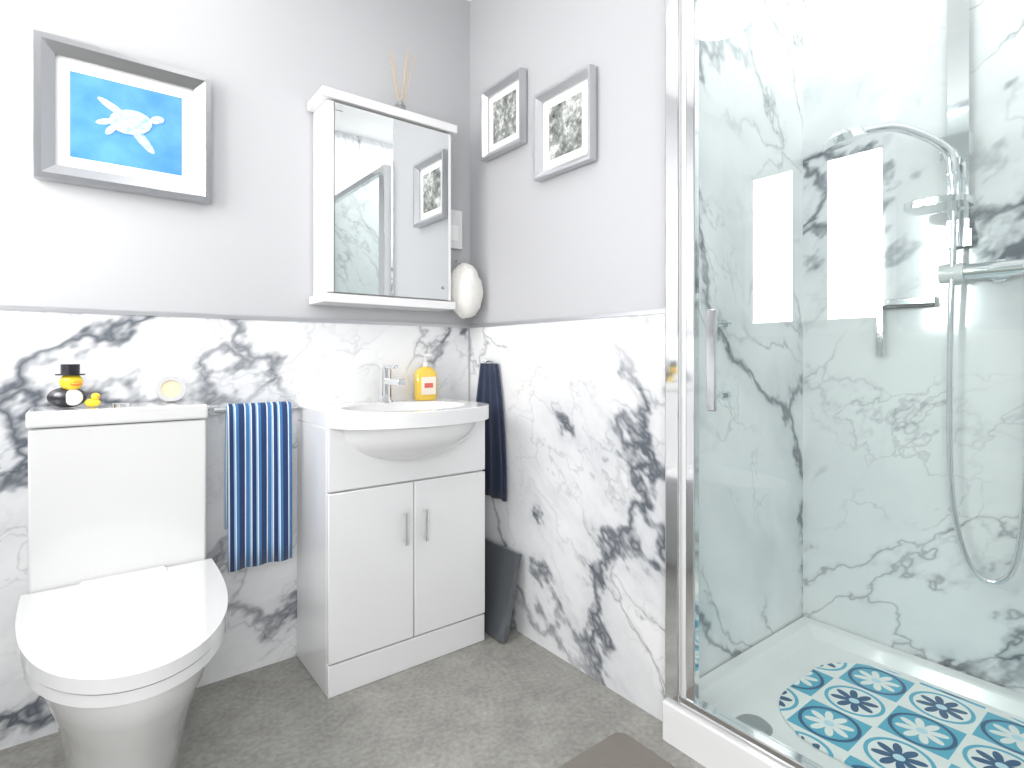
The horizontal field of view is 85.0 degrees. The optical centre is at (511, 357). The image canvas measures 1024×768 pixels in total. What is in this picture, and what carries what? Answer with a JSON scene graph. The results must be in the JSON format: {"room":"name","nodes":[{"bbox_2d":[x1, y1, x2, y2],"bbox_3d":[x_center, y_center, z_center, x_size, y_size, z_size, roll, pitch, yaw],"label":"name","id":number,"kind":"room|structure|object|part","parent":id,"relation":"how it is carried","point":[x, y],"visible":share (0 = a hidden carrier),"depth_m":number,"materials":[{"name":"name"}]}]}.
{"room":"bathroom","nodes":[
{"label":"bathroom","id":0,"kind":"room"},
{"bbox_2d":[0,0,469,324],"bbox_3d":[-0.668,-0.230,1.938,2.820,2.420,0.100,0,0,-38],"label":"wall","id":1,"kind":"structure","parent":0,"point":[241,243],"depth_m":1.72,"materials":[{"name":"grey paint"}]},
{"bbox_2d":[33,29,210,204],"bbox_3d":[-1.059,-0.645,1.545,0.400,0.370,0.032,0,0,-38],"label":"framed picture","id":2,"kind":"object","parent":1,"relation":"attached to","point":[104,118],"visible":0.98,"depth_m":1.53,"materials":[{"name":"silver metal"}]},
{"bbox_2d":[0,310,468,749],"bbox_3d":[-0.920,0.430,1.677,1.900,1.100,0.005,0,0,-38],"label":"wall","id":3,"kind":"structure","parent":1,"relation":"attached to","point":[221,363],"depth_m":1.69,"materials":[{"name":"white stone"}]},
{"bbox_2d":[0,305,468,327],"bbox_3d":[-0.920,-0.126,1.675,1.899,0.012,0.008,0,0,-38],"label":"trim","id":4,"kind":"structure","parent":3,"relation":"attached to","point":[75,310],"depth_m":1.68,"materials":[{"name":"grey"}]},
{"bbox_2d":[208,400,297,571],"bbox_3d":[-0.785,0.381,1.716,0.258,0.489,0.093,0,0,-38],"label":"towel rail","id":5,"kind":"object","parent":3,"relation":"attached to","point":[258,481],"visible":1,"depth_m":1.69,"materials":[{"name":"blue fabric"}]},
{"bbox_2d":[469,328,469,400],"bbox_3d":[-0.172,0.430,2.250,0.004,1.100,0.004,0,0,-38],"label":"trim","id":6,"kind":"structure","parent":3,"relation":"attached to","point":[469,364],"depth_m":2.25,"materials":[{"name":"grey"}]},
{"bbox_2d":[307,86,456,311],"bbox_3d":[-0.440,-0.513,1.950,0.495,0.673,0.149,0,0,-38],"label":"upper cabinet","id":7,"kind":"object","parent":1,"relation":"attached to","point":[381,205],"visible":1,"depth_m":1.87,"materials":[{"name":"white"}]},
{"bbox_3d":[-0.403,-0.512,1.910,0.419,0.603,0.015,0,0,-38],"label":"glass","id":8,"kind":"part","parent":7,"relation":"part of","materials":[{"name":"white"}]},
{"bbox_3d":[-0.398,-0.528,1.899,0.406,0.560,0.008,0,0,-38],"label":"knob","id":9,"kind":"part","parent":7,"relation":"part of","materials":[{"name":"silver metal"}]},
{"bbox_2d":[389,49,415,109],"bbox_3d":[-0.394,-0.969,1.992,0.093,0.235,0.063,0,0,-38],"label":"reed diffuser","id":10,"kind":"object","parent":7,"relation":"on","point":[400,104],"visible":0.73,"depth_m":1.98,"materials":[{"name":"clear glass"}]},
{"bbox_2d":[451,209,461,249],"bbox_3d":[-0.234,-0.505,2.191,0.085,0.150,0.018,0,0,-38],"label":"light switch","id":11,"kind":"object","parent":1,"relation":"attached to","point":[456,229],"visible":0.48,"depth_m":2.19,"materials":[{"name":"white plastic"}]},
{"bbox_2d":[449,259,482,318],"bbox_3d":[-0.186,-0.269,2.148,0.139,0.237,0.144,0,0,-38],"label":"sponge","id":12,"kind":"object","parent":1,"relation":"hanging from","point":[466,291],"visible":0.94,"depth_m":2.09,"materials":[{"name":"white plastic"}]},
{"bbox_2d":[0,627,705,767],"bbox_3d":[0.127,1.005,0.910,2.820,0.050,2.700,0,0,-38],"label":"floor","id":13,"kind":"structure","parent":0,"point":[518,700],"depth_m":1.51,"materials":[{"name":"plastic"}]},
{"bbox_2d":[15,400,227,767],"bbox_3d":[-0.858,0.549,1.252,0.388,0.861,0.737,0,0,-38],"label":"toilet","id":14,"kind":"object","parent":13,"relation":"on","point":[121,620],"visible":1,"depth_m":1.29,"materials":[{"name":"white ceramic"}]},
{"bbox_2d":[46,364,86,407],"bbox_3d":[-1.103,0.070,1.386,0.080,0.108,0.080,0,0,-38],"label":"duck","id":15,"kind":"object","parent":14,"relation":"on","point":[68,393],"visible":1,"depth_m":1.37,"materials":[{"name":"yellow"}]},
{"bbox_2d":[84,393,100,406],"bbox_3d":[-1.054,0.105,1.405,0.033,0.036,0.028,0,0,-38],"label":"duck","id":16,"kind":"object","parent":14,"relation":"on","point":[93,401],"visible":1,"depth_m":1.40},
{"bbox_2d":[156,377,185,401],"bbox_3d":[-0.959,0.088,1.571,0.072,0.072,0.035,0,0,-38],"label":"ornament","id":17,"kind":"object","parent":14,"relation":"on","point":[170,389],"visible":1,"depth_m":1.57,"materials":[{"name":"white ceramic"}]},
{"bbox_2d":[297,365,488,698],"bbox_3d":[-0.353,0.502,1.826,0.548,0.956,0.447,0,0,-38],"label":"vanity unit","id":18,"kind":"object","parent":13,"relation":"on","point":[390,536],"visible":1,"depth_m":1.72,"materials":[{"name":"white wood"}]},
{"bbox_2d":[414,354,436,399],"bbox_3d":[-0.314,0.069,2.061,0.086,0.170,0.062,0,0,-38],"label":"soap dispenser","id":19,"kind":"object","parent":18,"relation":"on","point":[425,381],"visible":1,"depth_m":2.05,"materials":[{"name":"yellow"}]},
{"bbox_2d":[483,538,521,642],"bbox_3d":[-0.090,0.830,2.050,0.022,0.300,0.300,16,-10,-37],"label":"scale","id":20,"kind":"object","parent":13,"relation":"on","point":[502,565],"visible":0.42,"depth_m":1.97,"materials":[{"name":"clear glass"}]},
{"bbox_2d":[558,733,675,767],"bbox_3d":[0.337,0.973,0.986,0.485,0.014,0.805,0,0,-38],"label":"bath mat","id":21,"kind":"object","parent":13,"relation":"on","point":[619,750],"visible":0.88,"depth_m":1.35,"materials":[{"name":"grey fabric"}]},
{"bbox_2d":[662,0,1023,767],"bbox_3d":[0.954,0.005,1.321,0.792,1.950,0.884,0,0,-38],"label":"shower enclosure","id":22,"kind":"object","parent":13,"relation":"on","point":[728,714],"visible":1,"depth_m":1.38,"materials":[{"name":"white glass"}]},
{"bbox_3d":[0.493,0.005,1.330,0.072,0.240,0.024,0,0,-38],"label":"handle","id":23,"kind":"part","parent":22,"relation":"part of","materials":[{"name":"silver metal"}]},
{"bbox_2d":[779,663,1023,767],"bbox_3d":[1.017,0.910,1.320,0.500,0.005,0.660,0,0,-38],"label":"mat","id":24,"kind":"object","parent":22,"relation":"on","point":[804,719],"depth_m":1.39,"materials":[{"name":"rubber"}]},
{"bbox_2d":[470,0,664,324],"bbox_3d":[0.454,-0.230,2.123,0.820,2.420,0.980,0,0,-38],"label":"wall","id":25,"kind":"structure","parent":0,"point":[587,239],"depth_m":1.78,"materials":[{"name":"grey paint"}]},
{"bbox_2d":[481,67,526,161],"bbox_3d":[-0.034,-0.885,2.051,0.028,0.260,0.243,0,0,-38],"label":"picture","id":26,"kind":"object","parent":25,"relation":"attached to","point":[504,115],"visible":1,"depth_m":2.05,"materials":[{"name":"grey"}]},
{"bbox_2d":[533,64,596,181],"bbox_3d":[0.164,-0.743,1.794,0.028,0.285,0.266,0,0,-38],"label":"picture","id":27,"kind":"object","parent":25,"relation":"attached to","point":[564,125],"visible":1,"depth_m":1.79,"materials":[{"name":"grey"}]},
{"bbox_2d":[470,313,665,720],"bbox_3d":[0.129,0.430,1.868,0.005,1.100,0.975,0,0,-38],"label":"wall","id":28,"kind":"structure","parent":25,"relation":"attached to","point":[576,519],"depth_m":1.73,"materials":[{"name":"white stone"}]},
{"bbox_2d":[476,359,506,501],"bbox_3d":[-0.090,0.261,2.114,0.039,0.518,0.223,0,0,-38],"label":"towel","id":29,"kind":"object","parent":28,"relation":"hanging from","point":[489,392],"visible":0.73,"depth_m":2.08,"materials":[{"name":"fabric"}]},
{"bbox_2d":[469,309,664,327],"bbox_3d":[0.126,-0.126,1.869,0.008,0.012,0.979,0,0,-38],"label":"trim","id":30,"kind":"structure","parent":28,"relation":"attached to","point":[635,313],"depth_m":1.76,"materials":[{"name":"grey"}]},
{"bbox_2d":[699,0,802,677],"bbox_3d":[0.715,-0.230,1.702,0.720,2.420,0.005,0,0,-38],"label":"wall","id":31,"kind":"structure","parent":25,"relation":"attached to","point":[771,327],"depth_m":1.71,"materials":[{"name":"white stone"}]},
{"bbox_3d":[1.344,-0.230,1.559,0.100,2.420,1.000,0,0,-38],"label":"wall","id":32,"kind":"structure","parent":0,"visible":0},
{"bbox_2d":[803,0,1023,693],"bbox_3d":[1.273,-0.230,1.565,0.005,2.420,0.895,0,0,-38],"label":"wall","id":33,"kind":"structure","parent":32,"relation":"attached to","point":[817,330],"depth_m":1.67,"materials":[{"name":"white stone"}]},
{"bbox_2d":[823,0,1023,584],"bbox_3d":[1.161,-0.259,1.419,0.349,1.723,0.592,0,0,-38],"label":"shower fixture","id":34,"kind":"object","parent":33,"relation":"attached to","point":[965,144],"depth_m":1.54,"materials":[{"name":"silver metal"}]}
]}

